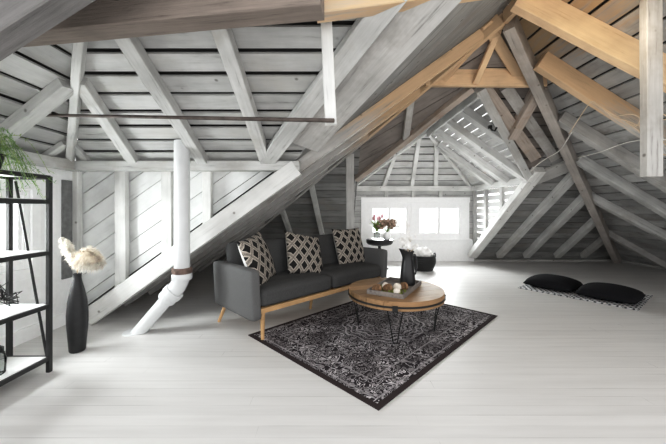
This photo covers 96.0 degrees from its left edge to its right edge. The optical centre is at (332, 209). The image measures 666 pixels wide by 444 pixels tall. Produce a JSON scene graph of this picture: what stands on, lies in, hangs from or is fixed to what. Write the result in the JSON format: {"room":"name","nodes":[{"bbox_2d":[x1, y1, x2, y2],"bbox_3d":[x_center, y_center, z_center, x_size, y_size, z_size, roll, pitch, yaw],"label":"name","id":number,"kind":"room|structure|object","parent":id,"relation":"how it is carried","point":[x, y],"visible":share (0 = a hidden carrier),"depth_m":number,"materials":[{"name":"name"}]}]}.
{"room":"attic living room","nodes":[
{"label":"attic living room","id":0,"kind":"room"},
{"bbox_2d":[0,162,71,336],"bbox_3d":[-3.090,0.370,1.950,0.080,1.860,3.300,0,0,0],"label":"wall","id":1,"kind":"structure","parent":0,"point":[61,287],"depth_m":3.18,"materials":[{"name":"white paint"}]},
{"bbox_2d":[0,188,28,272],"bbox_3d":[-3.080,0.190,2.485,0.050,0.780,1.070,0,0,0],"label":"window","id":2,"kind":"structure","parent":1,"relation":"in","point":[19,237],"depth_m":2.94,"materials":[{"name":"glass"}]},
{"bbox_2d":[0,179,41,284],"bbox_3d":[-3.038,0.190,2.485,0.024,0.980,1.270,0,0,0],"label":"trim","id":3,"kind":"structure","parent":1,"relation":"attached to","point":[35,209],"depth_m":3.03,"materials":[{"name":"white paint"}]},
{"bbox_2d":[0,312,65,350],"bbox_3d":[-3.038,1.230,1.850,0.024,0.140,3.100,0,0,0],"label":"baseboard","id":4,"kind":"structure","parent":1,"relation":"attached to","point":[25,334],"depth_m":3.01,"materials":[{"name":"white paint"}]},
{"bbox_2d":[0,149,74,169],"bbox_3d":[-2.980,-0.504,1.945,0.132,0.114,2.890,0,0,0],"label":"wall plate","id":5,"kind":"object","parent":1,"relation":"attached to","point":[53,162],"visible":0.73,"depth_m":3.05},
{"bbox_2d":[61,180,71,278],"bbox_3d":[-3.042,0.220,3.430,0.016,1.120,0.125,0,0,0],"label":"trim","id":6,"kind":"structure","parent":1,"relation":"attached to","point":[66,185],"depth_m":3.42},
{"bbox_2d":[82,172,274,306],"bbox_3d":[-1.657,0.370,3.637,2.786,1.860,0.060,0,0,0],"label":"wall","id":7,"kind":"structure","parent":0,"point":[97,187],"depth_m":3.61,"materials":[{"name":"paint"}]},
{"bbox_2d":[114,172,129,286],"bbox_3d":[-2.495,0.236,3.547,0.135,1.372,0.076,0,0,0],"label":"stud","id":8,"kind":"object","parent":7,"relation":"attached to","point":[121,179],"visible":0.83,"depth_m":3.51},
{"bbox_2d":[66,161,299,171],"bbox_3d":[-1.717,-0.505,3.470,2.666,0.113,0.137,0,0,0],"label":"wall plate","id":9,"kind":"object","parent":8,"relation":"on","point":[80,166],"visible":0.78,"depth_m":3.40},
{"bbox_2d":[65,42,87,160],"bbox_3d":[-2.347,-0.911,2.725,0.090,0.831,2.007,0,0,-43],"label":"rafter","id":10,"kind":"object","parent":9,"relation":"on","point":[79,50],"visible":0.72,"depth_m":2.50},
{"bbox_2d":[0,78,72,149],"bbox_3d":[-2.569,-0.782,2.521,0.903,0.569,0.139,0,0,11],"label":"rafter","id":11,"kind":"object","parent":10,"relation":"attached to","point":[58,91],"visible":0.79,"depth_m":2.46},
{"bbox_2d":[42,140,65,155],"bbox_3d":[-2.922,-0.604,3.123,0.344,0.226,0.082,0,0,6],"label":"brace","id":12,"kind":"object","parent":10,"relation":"attached to","point":[60,146],"visible":0.52,"depth_m":3.08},
{"bbox_2d":[75,143,92,160],"bbox_3d":[-2.825,-0.618,3.380,0.083,0.224,0.379,0,0,-11],"label":"brace","id":13,"kind":"object","parent":10,"relation":"attached to","point":[79,151],"visible":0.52,"depth_m":3.34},
{"bbox_2d":[69,78,140,162],"bbox_3d":[-2.187,-0.799,2.971,0.119,0.610,1.114,0,0,-12],"label":"rafter","id":14,"kind":"object","parent":10,"relation":"attached to","point":[88,93],"visible":0.79,"depth_m":2.83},
{"bbox_2d":[114,37,209,163],"bbox_3d":[-1.475,-0.909,2.740,0.120,0.811,1.486,0,0,-1],"label":"rafter","id":15,"kind":"object","parent":9,"relation":"on","point":[133,50],"visible":0.85,"depth_m":2.50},
{"bbox_2d":[210,28,267,163],"bbox_3d":[-0.768,-0.924,2.711,0.120,0.838,1.545,0,0,0],"label":"rafter","id":16,"kind":"object","parent":9,"relation":"on","point":[224,39],"visible":0.69,"depth_m":2.43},
{"bbox_2d":[259,0,407,163],"bbox_3d":[-0.128,-0.992,2.553,0.185,0.980,2.191,0,0,-36],"label":"rafter","id":17,"kind":"object","parent":9,"relation":"on","point":[364,31],"visible":0.78,"depth_m":2.32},
{"bbox_2d":[292,0,461,151],"bbox_3d":[0.188,-1.063,2.460,0.395,0.859,1.866,0,0,-35],"label":"wooden beam","id":18,"kind":"structure","parent":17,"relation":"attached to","point":[405,32],"depth_m":2.30,"materials":[{"name":"wood"}]},
{"bbox_2d":[161,172,173,253],"bbox_3d":[-1.952,0.040,3.547,0.126,0.980,0.078,0,0,0],"label":"stud","id":19,"kind":"object","parent":7,"relation":"attached to","point":[167,178],"visible":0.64,"depth_m":3.51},
{"bbox_2d":[202,172,212,223],"bbox_3d":[-1.480,-0.131,3.547,0.101,0.639,0.076,0,0,0],"label":"stud","id":20,"kind":"object","parent":7,"relation":"attached to","point":[207,177],"visible":0.79,"depth_m":3.51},
{"bbox_2d":[0,0,510,160],"bbox_3d":[-0.554,-1.459,2.225,5.545,1.795,5.321,0,0,-41],"label":"ceiling","id":21,"kind":"structure","parent":0,"point":[280,62],"depth_m":2.58,"materials":[{"name":"wood"}]},
{"bbox_2d":[0,0,94,60],"bbox_3d":[-1.497,-1.100,1.500,1.716,1.270,0.136,0,0,0],"label":"rafter","id":22,"kind":"object","parent":21,"relation":"attached to","point":[22,22],"visible":1,"depth_m":1.49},
{"bbox_2d":[23,0,323,46],"bbox_3d":[-1.307,-1.315,1.870,2.508,0.402,0.156,-1,0,7],"label":"tie beam","id":23,"kind":"structure","parent":21,"relation":"attached to","point":[100,20],"depth_m":1.79,"materials":[{"name":"wood"}]},
{"bbox_2d":[317,0,478,22],"bbox_3d":[0.484,-1.404,1.914,1.243,0.447,0.114,0,0,-6],"label":"tie beam","id":24,"kind":"structure","parent":23,"relation":"attached to","point":[334,10],"depth_m":1.85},
{"bbox_2d":[321,22,336,125],"bbox_3d":[-0.031,-0.941,1.980,0.109,0.762,0.041,0,0,0],"label":"board","id":25,"kind":"object","parent":24,"relation":"hanging from","point":[326,28],"visible":0.79,"depth_m":1.96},
{"bbox_2d":[46,114,334,122],"bbox_3d":[-1.303,-0.709,2.332,2.742,0.294,0.105,0,0,15],"label":"rod","id":26,"kind":"object","parent":21,"relation":"attached to","point":[280,119],"visible":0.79,"depth_m":2.24,"materials":[{"name":"metal"}]},
{"bbox_2d":[88,28,480,305],"bbox_3d":[-0.644,-0.468,5.625,4.879,3.524,4.150,0,0,0],"label":"ceiling","id":27,"kind":"structure","parent":0,"point":[480,28],"depth_m":3.58,"materials":[{"name":"wood"}]},
{"bbox_2d":[226,147,359,258],"bbox_3d":[-1.300,0.016,6.219,3.500,2.553,3.035,0,0,0],"label":"ceiling","id":28,"kind":"structure","parent":0,"point":[331,189],"depth_m":6.14,"materials":[{"name":"wood"}]},
{"bbox_2d":[0,261,665,443],"bbox_3d":[2.150,1.350,2.850,10.700,0.100,10.100,0,0,0],"label":"floor","id":29,"kind":"structure","parent":0,"point":[548,368],"depth_m":2.27,"materials":[{"name":"paint"}]},
{"bbox_2d":[0,169,52,386],"bbox_3d":[-2.440,0.509,1.780,0.350,1.581,1.290,0,0,0],"label":"shelf unit","id":30,"kind":"object","parent":29,"relation":"on","point":[17,365],"visible":0.96,"depth_m":2.40,"materials":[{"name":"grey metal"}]},
{"bbox_2d":[0,282,21,306],"bbox_3d":[-2.461,0.643,2.227,0.187,0.203,0.224,0,0,32],"label":"ornament","id":31,"kind":"object","parent":30,"relation":"on","point":[3,298],"visible":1,"depth_m":2.24,"materials":[{"name":"black metal"}]},
{"bbox_2d":[0,127,52,198],"bbox_3d":[-2.461,-0.333,2.117,0.692,0.559,0.730,0,0,-20],"label":"potted fern","id":32,"kind":"object","parent":30,"relation":"on","point":[3,143],"visible":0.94,"depth_m":2.21,"materials":[{"name":"green plant"}]},
{"bbox_2d":[66,273,88,353],"bbox_3d":[-2.360,0.943,2.770,0.162,0.715,0.162,0,0,30],"label":"floor vase","id":33,"kind":"object","parent":29,"relation":"on","point":[77,312],"visible":1,"depth_m":2.72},
{"bbox_2d":[58,237,105,274],"bbox_3d":[-2.311,0.471,2.757,0.398,0.458,0.289,0,0,-20],"label":"pampas grass","id":34,"kind":"object","parent":33,"relation":"in","point":[89,258],"depth_m":2.73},
{"bbox_2d":[72,172,82,280],"bbox_3d":[-3.042,0.425,3.548,0.105,1.750,0.079,0,0,0],"label":"stud","id":35,"kind":"object","parent":29,"relation":"on","point":[77,221],"visible":0.39,"depth_m":3.51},
{"bbox_2d":[122,139,192,336],"bbox_3d":[-1.858,0.322,3.180,0.719,2.104,0.209,0,0,0],"label":"drain pipe","id":36,"kind":"object","parent":29,"relation":"on","point":[181,272],"visible":1,"depth_m":3.12,"materials":[{"name":"paint"}]},
{"bbox_2d":[88,161,301,324],"bbox_3d":[-1.597,0.373,3.420,2.476,1.856,0.104,0,0,0],"label":"diagonal beam","id":37,"kind":"structure","parent":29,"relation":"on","point":[288,173],"depth_m":3.37,"materials":[{"name":"wood"}]},
{"bbox_2d":[198,222,265,271],"bbox_3d":[-2.130,0.730,6.301,1.503,1.138,0.094,0,0,0],"label":"rafter","id":38,"kind":"object","parent":29,"relation":"on","point":[263,224],"visible":0.31,"depth_m":6.26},
{"bbox_2d":[192,197,294,272],"bbox_3d":[-1.779,0.479,5.702,2.203,1.644,0.097,0,0,0],"label":"rafter","id":39,"kind":"object","parent":29,"relation":"on","point":[293,198],"visible":0.34,"depth_m":5.66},
{"bbox_2d":[167,168,328,283],"bbox_3d":[-1.458,0.248,5.152,2.846,2.104,0.096,0,0,0],"label":"rafter","id":40,"kind":"object","parent":29,"relation":"on","point":[324,172],"visible":0.34,"depth_m":5.11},
{"bbox_2d":[148,134,368,294],"bbox_3d":[-1.149,0.025,4.619,3.464,2.550,0.097,0,0,0],"label":"rafter","id":41,"kind":"object","parent":29,"relation":"on","point":[317,172],"visible":0.41,"depth_m":4.58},
{"bbox_2d":[124,88,421,305],"bbox_3d":[-0.833,-0.201,4.082,4.094,3.004,0.098,0,0,0],"label":"rafter","id":42,"kind":"object","parent":29,"relation":"on","point":[415,94],"visible":0.44,"depth_m":4.04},
{"bbox_2d":[213,234,387,339],"bbox_3d":[-0.287,0.838,3.942,2.266,0.937,0.867,0,0,-45],"label":"sofa","id":43,"kind":"object","parent":29,"relation":"on","point":[238,289],"visible":0.64,"depth_m":3.40,"materials":[{"name":"fabric"}]},
{"bbox_2d":[237,231,275,284],"bbox_3d":[-0.837,0.555,3.360,0.263,0.605,0.633,0,0,8],"label":"pillow","id":44,"kind":"object","parent":43,"relation":"on","point":[254,252],"visible":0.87,"depth_m":3.23,"materials":[{"name":"fabric"}]},
{"bbox_2d":[226,238,287,271],"bbox_3d":[-0.831,0.640,3.779,0.272,0.542,0.994,0,0,45],"label":"cushion","id":45,"kind":"object","parent":43,"relation":"on","point":[276,246],"depth_m":3.76,"materials":[{"name":"fabric"}]},
{"bbox_2d":[260,271,331,306],"bbox_3d":[-0.596,0.871,3.544,0.994,0.198,0.700,0,0,-45],"label":"seat cushion","id":46,"kind":"object","parent":43,"relation":"on","point":[283,288],"depth_m":3.31,"materials":[{"name":"fabric"}]},
{"bbox_2d":[284,230,322,273],"bbox_3d":[-0.370,0.570,3.883,0.671,0.621,0.302,0,0,-42],"label":"pillow","id":47,"kind":"object","parent":43,"relation":"on","point":[303,252],"visible":0.93,"depth_m":3.79,"materials":[{"name":"fabric"}]},
{"bbox_2d":[310,234,337,263],"bbox_3d":[-0.124,0.640,4.486,0.994,0.542,0.272,0,0,-45],"label":"cushion","id":48,"kind":"object","parent":43,"relation":"on","point":[327,248],"depth_m":4.42,"materials":[{"name":"fabric"}]},
{"bbox_2d":[332,228,364,263],"bbox_3d":[0.249,0.550,4.537,0.572,0.542,0.250,0,0,-42],"label":"pillow","id":49,"kind":"object","parent":43,"relation":"on","point":[348,242],"visible":0.97,"depth_m":4.43,"materials":[{"name":"fabric"}]},
{"bbox_2d":[320,262,380,287],"bbox_3d":[0.111,0.871,4.251,0.700,0.198,0.994,0,0,45],"label":"seat cushion","id":50,"kind":"object","parent":43,"relation":"on","point":[342,275],"depth_m":4.01,"materials":[{"name":"fabric"}]},
{"bbox_2d":[346,154,353,228],"bbox_3d":[0.280,0.190,4.950,0.136,2.220,0.103,0,0,0],"label":"post","id":51,"kind":"object","parent":29,"relation":"on","point":[350,159],"visible":0.49,"depth_m":4.90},
{"bbox_2d":[219,14,504,260],"bbox_3d":[-0.448,-0.472,5.464,6.324,3.554,0.072,0,0,41],"label":"rafter","id":52,"kind":"object","parent":29,"relation":"on","point":[493,28],"visible":0.38,"depth_m":4.01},
{"bbox_2d":[280,210,292,232],"bbox_3d":[-0.989,0.287,6.424,0.108,0.953,1.117,0,0,7],"label":"rafter","id":53,"kind":"object","parent":52,"relation":"attached to","point":[283,214],"visible":0.4,"depth_m":6.33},
{"bbox_2d":[309,185,324,234],"bbox_3d":[-0.332,-0.024,6.053,0.108,1.419,1.676,0,0,7],"label":"rafter","id":54,"kind":"object","parent":52,"relation":"attached to","point":[312,190],"visible":0.65,"depth_m":6.02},
{"bbox_2d":[296,29,483,172],"bbox_3d":[-0.448,-0.485,3.570,4.504,3.292,0.098,0,0,0],"label":"rafter","id":55,"kind":"object","parent":52,"relation":"attached to","point":[464,47],"visible":0.44,"depth_m":3.52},
{"bbox_2d":[402,101,414,139],"bbox_3d":[1.118,-1.373,4.452,0.104,0.553,0.635,0,0,6],"label":"rafter","id":56,"kind":"object","parent":52,"relation":"attached to","point":[409,110],"visible":0.67,"depth_m":4.46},
{"bbox_2d":[425,68,546,87],"bbox_3d":[2.020,-1.753,3.981,1.600,0.240,0.075,0,0,0],"label":"beam","id":57,"kind":"structure","parent":52,"relation":"attached to","point":[492,77],"depth_m":3.95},
{"bbox_2d":[442,13,502,81],"bbox_3d":[1.712,-1.988,3.716,0.759,0.620,0.075,0,0,44],"label":"strut","id":58,"kind":"object","parent":57,"relation":"attached to","point":[445,78],"visible":0.29,"depth_m":3.85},
{"bbox_2d":[472,13,503,83],"bbox_3d":[1.934,-1.992,3.674,0.090,0.721,0.581,0,0,-15],"label":"strut","id":59,"kind":"object","parent":57,"relation":"attached to","point":[491,46],"visible":0.64,"depth_m":3.73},
{"bbox_2d":[508,87,546,139],"bbox_3d":[2.776,-1.409,4.349,0.132,0.662,0.748,0,0,-1],"label":"strut","id":60,"kind":"object","parent":57,"relation":"attached to","point":[530,104],"visible":0.64,"depth_m":4.32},
{"bbox_2d":[481,19,522,75],"bbox_3d":[2.127,-1.976,3.744,0.895,0.514,0.134,0,0,-35],"label":"strut","id":61,"kind":"object","parent":52,"relation":"attached to","point":[501,48],"visible":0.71,"depth_m":3.74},
{"bbox_2d":[503,0,516,23],"bbox_3d":[1.970,-2.200,2.185,0.066,0.164,2.470,0,0,0],"label":"ridge beam","id":62,"kind":"structure","parent":52,"relation":"attached to","point":[508,15],"depth_m":3.32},
{"bbox_2d":[510,0,665,92],"bbox_3d":[4.391,-0.528,2.728,5.150,3.543,0.126,0,0,8],"label":"rafter","id":63,"kind":"object","parent":62,"relation":"attached to","point":[613,46],"visible":0.84,"depth_m":2.97,"materials":[{"name":"wood"}]},
{"bbox_2d":[248,301,496,410],"bbox_3d":[0.567,1.295,3.387,1.652,0.010,2.436,0,0,45],"label":"rug","id":64,"kind":"object","parent":29,"relation":"on","point":[363,361],"visible":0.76,"depth_m":2.90,"materials":[{"name":"carpet"}]},
{"bbox_2d":[348,278,445,343],"bbox_3d":[0.680,1.069,3.270,1.028,0.438,1.028,0,0,-20],"label":"coffee table","id":65,"kind":"object","parent":64,"relation":"on","point":[428,296],"visible":0.87,"depth_m":2.92,"materials":[{"name":"brown wood"}]},
{"bbox_2d":[367,277,420,298],"bbox_3d":[0.675,0.827,3.230,0.386,0.046,0.666,0,0,31],"label":"tray","id":66,"kind":"object","parent":65,"relation":"on","point":[390,280],"visible":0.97,"depth_m":3.04,"materials":[{"name":"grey wood"}]},
{"bbox_2d":[399,248,417,285],"bbox_3d":[0.832,0.631,3.360,0.172,0.405,0.170,0,0,-44],"label":"pitcher","id":67,"kind":"object","parent":66,"relation":"on","point":[407,274],"visible":0.95,"depth_m":3.30,"materials":[{"name":"black ceramic"}]},
{"bbox_2d":[394,217,418,251],"bbox_3d":[0.815,0.334,3.362,0.283,0.502,0.284,0,0,-28],"label":"stems","id":68,"kind":"object","parent":67,"relation":"in","point":[405,244],"visible":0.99,"depth_m":3.32,"materials":[{"name":"white plant"}]},
{"bbox_2d":[366,238,392,268],"bbox_3d":[1.000,0.962,6.450,0.570,0.669,0.570,0,0,0],"label":"plant stand","id":69,"kind":"object","parent":29,"relation":"on","point":[371,241],"visible":0.59,"depth_m":6.23,"materials":[{"name":"black metal"}]},
{"bbox_2d":[369,214,382,239],"bbox_3d":[0.940,0.355,6.420,0.372,0.545,0.371,0,0,0],"label":"tulip bouquet","id":70,"kind":"object","parent":69,"relation":"on","point":[374,225],"visible":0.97,"depth_m":6.39,"materials":[{"name":"pink plant"}]},
{"bbox_2d":[376,218,396,239],"bbox_3d":[1.156,0.400,6.389,0.448,0.455,0.383,0,0,21],"label":"hydrangea bouquet","id":71,"kind":"object","parent":69,"relation":"on","point":[386,236],"visible":0.97,"depth_m":6.29,"materials":[{"name":"brown plant"}]},
{"bbox_2d":[413,252,435,271],"bbox_3d":[1.960,1.109,6.500,0.522,0.382,0.522,0,0,0],"label":"basket","id":72,"kind":"object","parent":29,"relation":"on","point":[425,264],"visible":0.64,"depth_m":6.29,"materials":[{"name":"black wicker"}]},
{"bbox_2d":[414,247,433,256],"bbox_3d":[1.952,0.943,6.504,0.392,0.307,0.405,0,0,-39],"label":"throw blanket","id":73,"kind":"object","parent":72,"relation":"in","point":[423,251],"visible":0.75,"depth_m":6.38,"materials":[{"name":"white fabric"}]},
{"bbox_2d":[503,15,620,262],"bbox_3d":[4.577,-0.410,5.469,6.694,3.666,0.145,0,0,-39],"label":"rafter","id":74,"kind":"object","parent":29,"relation":"on","point":[513,31],"visible":0.88,"depth_m":4.28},
{"bbox_2d":[496,172,573,257],"bbox_3d":[4.179,0.226,6.320,0.154,1.905,2.240,0,0,-5],"label":"rafter","id":75,"kind":"object","parent":74,"relation":"attached to","point":[567,181],"visible":0.92,"depth_m":6.08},
{"bbox_2d":[522,191,594,257],"bbox_3d":[4.791,0.389,6.513,0.149,1.577,1.844,0,0,-3],"label":"rafter","id":76,"kind":"object","parent":74,"relation":"attached to","point":[578,203],"visible":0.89,"depth_m":6.40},
{"bbox_2d":[553,218,603,257],"bbox_3d":[5.512,0.630,6.802,0.134,1.091,1.264,0,0,0],"label":"rafter","id":77,"kind":"object","parent":74,"relation":"attached to","point":[589,225],"visible":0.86,"depth_m":6.77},
{"bbox_2d":[579,237,603,257],"bbox_3d":[6.169,0.856,7.079,0.121,0.644,0.736,0,0,0],"label":"rafter","id":78,"kind":"object","parent":74,"relation":"attached to","point":[597,243],"visible":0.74,"depth_m":7.11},
{"bbox_2d":[533,51,665,154],"bbox_3d":[4.720,-0.333,3.569,4.540,3.147,0.109,0,0,2],"label":"rafter","id":79,"kind":"object","parent":74,"relation":"attached to","point":[551,67],"visible":0.8,"depth_m":3.58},
{"bbox_2d":[569,101,665,144],"bbox_3d":[3.293,-0.980,3.614,0.652,0.562,0.956,0,0,-34],"label":"cable","id":80,"kind":"object","parent":79,"relation":"hanging from","point":[591,101],"visible":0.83,"depth_m":3.48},
{"bbox_2d":[558,111,665,192],"bbox_3d":[5.133,-0.085,4.213,3.843,2.653,0.132,0,0,3],"label":"rafter","id":81,"kind":"object","parent":74,"relation":"attached to","point":[581,130],"visible":0.87,"depth_m":4.24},
{"bbox_2d":[576,154,665,218],"bbox_3d":[5.522,0.165,4.775,3.123,2.155,0.131,0,0,6],"label":"rafter","id":82,"kind":"object","parent":74,"relation":"attached to","point":[589,165],"visible":0.97,"depth_m":4.82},
{"bbox_2d":[593,194,665,241],"bbox_3d":[5.982,0.467,5.410,2.301,1.562,0.140,0,0,16],"label":"rafter","id":83,"kind":"object","parent":74,"relation":"attached to","point":[603,203],"visible":0.87,"depth_m":5.51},
{"bbox_2d":[609,230,665,267],"bbox_3d":[6.518,0.814,6.526,1.222,0.863,0.136,0,0,13],"label":"rafter","id":84,"kind":"object","parent":74,"relation":"attached to","point":[620,240],"visible":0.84,"depth_m":6.47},
{"bbox_2d":[518,284,652,310],"bbox_3d":[3.954,1.294,4.765,1.120,0.012,1.422,0,0,-37],"label":"floor mat","id":85,"kind":"object","parent":29,"relation":"on","point":[572,294],"visible":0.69,"depth_m":4.42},
{"bbox_2d":[523,274,582,291],"bbox_3d":[3.680,1.190,5.020,0.673,0.196,0.673,0,0,-37],"label":"floor cushion","id":86,"kind":"object","parent":85,"relation":"on","point":[545,281],"visible":1,"depth_m":4.83,"materials":[{"name":"black fabric"}]},
{"bbox_2d":[575,282,645,303],"bbox_3d":[4.070,1.190,4.410,0.673,0.196,0.673,0,0,-37],"label":"floor cushion","id":87,"kind":"object","parent":85,"relation":"on","point":[611,292],"visible":1,"depth_m":4.23,"materials":[{"name":"black fabric"}]},
{"bbox_2d":[354,191,472,240],"bbox_3d":[1.975,0.355,7.677,3.250,1.890,0.060,0,0,0],"label":"wall","id":88,"kind":"structure","parent":0,"point":[357,217],"depth_m":7.65,"materials":[{"name":"wood"}]},
{"bbox_2d":[366,203,410,238],"bbox_3d":[1.428,0.268,7.630,1.173,0.944,0.050,0,0,0],"label":"window","id":89,"kind":"structure","parent":88,"relation":"in","point":[369,206],"depth_m":7.61,"materials":[{"name":"white paint"}]},
{"bbox_2d":[357,186,470,190],"bbox_3d":[2.000,-0.540,7.580,3.200,0.122,0.139,0,0,0],"label":"wall plate","id":90,"kind":"object","parent":88,"relation":"attached to","point":[359,188],"visible":0.84,"depth_m":7.51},
{"bbox_2d":[382,153,396,185],"bbox_3d":[1.347,-0.949,7.168,0.101,0.748,0.866,0,0,-10],"label":"rafter","id":91,"kind":"object","parent":90,"relation":"on","point":[391,164],"visible":0.86,"depth_m":7.15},
{"bbox_2d":[357,130,426,185],"bbox_3d":[1.265,-1.119,6.958,1.989,1.144,0.078,0,0,40],"label":"rafter","id":92,"kind":"object","parent":90,"relation":"on","point":[423,135],"visible":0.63,"depth_m":6.83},
{"bbox_2d":[426,90,478,136],"bbox_3d":[2.000,-1.610,5.238,0.054,0.142,2.223,0,0,0],"label":"ridge beam","id":93,"kind":"structure","parent":92,"relation":"attached to","point":[472,98],"depth_m":4.92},
{"bbox_2d":[410,138,420,185],"bbox_3d":[1.920,-1.081,7.014,0.097,1.009,1.170,0,0,7],"label":"rafter","id":94,"kind":"object","parent":90,"relation":"on","point":[417,146],"visible":0.93,"depth_m":6.93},
{"bbox_2d":[433,141,438,185],"bbox_3d":[2.420,-1.056,7.044,0.103,0.967,1.159,0,0,18],"label":"rafter","id":95,"kind":"object","parent":90,"relation":"on","point":[436,152],"visible":0.89,"depth_m":6.98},
{"bbox_2d":[429,134,471,186],"bbox_3d":[2.736,-1.121,6.958,1.988,1.145,0.078,0,0,-40],"label":"rafter","id":96,"kind":"object","parent":90,"relation":"on","point":[433,139],"visible":0.76,"depth_m":7.04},
{"bbox_2d":[361,197,469,238],"bbox_3d":[2.090,0.222,7.620,2.755,1.084,0.060,0,0,0],"label":"trim","id":97,"kind":"structure","parent":88,"relation":"attached to","point":[466,200],"depth_m":7.59,"materials":[{"name":"white paint"}]},
{"bbox_2d":[361,239,471,240],"bbox_3d":[2.104,0.752,7.590,2.780,0.040,0.140,0,0,0],"label":"window sill","id":98,"kind":"structure","parent":88,"relation":"attached to","point":[361,239],"depth_m":7.52,"materials":[{"name":"white paint"}]},
{"bbox_2d":[362,241,473,260],"bbox_3d":[2.155,1.039,7.610,2.830,0.522,0.050,0,0,0],"label":"wall","id":99,"kind":"structure","parent":88,"relation":"attached to","point":[444,250],"depth_m":7.58,"materials":[{"name":"white paint"}]},
{"bbox_2d":[415,203,463,238],"bbox_3d":[2.690,0.268,7.630,1.300,0.944,0.050,0,0,0],"label":"window","id":100,"kind":"structure","parent":88,"relation":"in","point":[460,206],"depth_m":7.61,"materials":[{"name":"white paint"}]},
{"bbox_2d":[474,259,611,260],"bbox_3d":[5.450,1.280,7.650,3.800,0.050,0.120,0,0,0],"label":"baseboard","id":101,"kind":"structure","parent":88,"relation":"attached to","point":[475,259],"depth_m":7.59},
{"bbox_2d":[358,8,504,172],"bbox_3d":[1.211,-1.473,4.444,2.511,1.761,0.600,0,0,41],"label":"ceiling","id":102,"kind":"structure","parent":0,"point":[433,98],"depth_m":4.48,"materials":[{"name":"wood"}]},
{"bbox_2d":[359,99,516,185],"bbox_3d":[1.985,-1.168,5.907,3.135,1.157,3.560,0,0,0],"label":"ceiling","id":103,"kind":"structure","parent":0,"point":[400,175],"depth_m":7.00,"materials":[{"name":"wood"}]},
{"bbox_2d":[474,186,517,259],"bbox_3d":[3.591,0.347,6.549,0.027,1.874,2.201,0,0,0],"label":"wall","id":104,"kind":"structure","parent":0,"point":[511,188],"depth_m":6.87,"materials":[{"name":"wood"}]},
{"bbox_2d":[473,191,476,245],"bbox_3d":[3.575,0.350,7.550,0.071,1.660,0.106,0,0,0],"label":"stud","id":105,"kind":"object","parent":104,"relation":"attached to","point":[474,192],"visible":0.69,"depth_m":7.51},
{"bbox_2d":[484,189,488,230],"bbox_3d":[3.575,0.116,7.001,0.071,1.192,0.107,0,0,0],"label":"stud","id":106,"kind":"object","parent":104,"relation":"attached to","point":[486,201],"visible":0.72,"depth_m":6.96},
{"bbox_2d":[499,187,504,210],"bbox_3d":[3.575,-0.157,6.349,0.070,0.647,0.103,0,0,0],"label":"stud","id":107,"kind":"object","parent":104,"relation":"attached to","point":[501,189],"visible":0.62,"depth_m":6.30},
{"bbox_2d":[471,178,534,190],"bbox_3d":[3.530,-0.540,6.429,0.132,0.121,2.161,0,0,0],"label":"wall plate","id":108,"kind":"object","parent":104,"relation":"attached to","point":[512,182],"visible":0.72,"depth_m":6.28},
{"bbox_2d":[435,142,494,185],"bbox_3d":[2.874,-1.000,6.551,1.252,0.942,0.154,0,0,0],"label":"rafter","id":109,"kind":"object","parent":108,"relation":"on","point":[441,147],"visible":0.97,"depth_m":6.48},
{"bbox_2d":[433,129,509,183],"bbox_3d":[2.745,-1.093,6.000,1.510,1.129,0.151,0,0,0],"label":"rafter","id":110,"kind":"object","parent":108,"relation":"on","point":[456,145],"visible":0.94,"depth_m":5.92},
{"bbox_2d":[444,119,524,180],"bbox_3d":[2.741,-1.095,5.401,1.503,1.123,0.154,0,0,0],"label":"rafter","id":111,"kind":"object","parent":108,"relation":"on","point":[456,128],"visible":0.84,"depth_m":5.33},
{"bbox_2d":[474,88,531,181],"bbox_3d":[2.776,-1.099,4.748,2.112,1.249,0.164,0,0,-40],"label":"rafter","id":112,"kind":"object","parent":108,"relation":"on","point":[482,93],"visible":0.9,"depth_m":4.52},
{"bbox_2d":[459,107,503,142],"bbox_3d":[2.360,-1.368,4.751,0.741,0.578,0.151,0,0,0],"label":"rafter","id":113,"kind":"object","parent":112,"relation":"attached to","point":[469,114],"visible":0.69,"depth_m":4.68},
{"bbox_2d":[486,88,540,161],"bbox_3d":[2.724,-1.276,4.570,1.736,0.946,0.183,0,0,-35],"label":"rafter","id":114,"kind":"object","parent":112,"relation":"attached to","point":[523,141],"visible":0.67,"depth_m":4.51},
{"bbox_2d":[468,167,545,257],"bbox_3d":[3.507,0.212,6.301,0.210,1.937,2.275,0,0,-4],"label":"rafter","id":115,"kind":"object","parent":108,"relation":"attached to","point":[521,192],"visible":0.98,"depth_m":6.01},
{"bbox_2d":[536,161,568,184],"bbox_3d":[3.862,-0.658,5.329,0.828,0.507,0.273,0,0,31],"label":"header board","id":116,"kind":"object","parent":115,"relation":"attached to","point":[558,169],"visible":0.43,"depth_m":5.27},
{"bbox_2d":[486,30,553,169],"bbox_3d":[2.780,-1.478,4.418,2.556,1.751,0.625,0,0,-40],"label":"ceiling","id":117,"kind":"structure","parent":0,"point":[495,61],"depth_m":4.46,"materials":[{"name":"wood"}]},
{"bbox_2d":[499,88,560,161],"bbox_3d":[3.048,-1.275,4.579,1.760,0.936,0.161,0,0,-35],"label":"rafter","id":118,"kind":"object","parent":117,"relation":"attached to","point":[511,95],"visible":0.83,"depth_m":4.55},
{"bbox_2d":[476,0,665,265],"bbox_3d":[4.681,-0.529,4.318,5.401,3.656,6.837,0,0,0],"label":"ceiling","id":119,"kind":"structure","parent":0,"point":[623,15],"depth_m":4.74,"materials":[{"name":"wood"}]},
{"bbox_2d":[639,0,662,176],"bbox_3d":[2.688,-1.030,2.535,0.140,1.500,0.070,0,0,0],"label":"post","id":120,"kind":"object","parent":119,"relation":"hanging from","point":[650,11],"visible":1,"depth_m":2.50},
{"bbox_3d":[0.393,0.355,6.549,0.060,1.890,2.201,0,0,0],"label":"wall","id":121,"kind":"structure","parent":0,"visible":0},
{"bbox_2d":[354,88,474,181],"bbox_3d":[1.159,-1.127,4.772,2.067,1.258,0.150,0,0,42],"label":"rafter","id":122,"kind":"object","parent":121,"relation":"on","point":[463,94],"visible":0.79,"depth_m":4.59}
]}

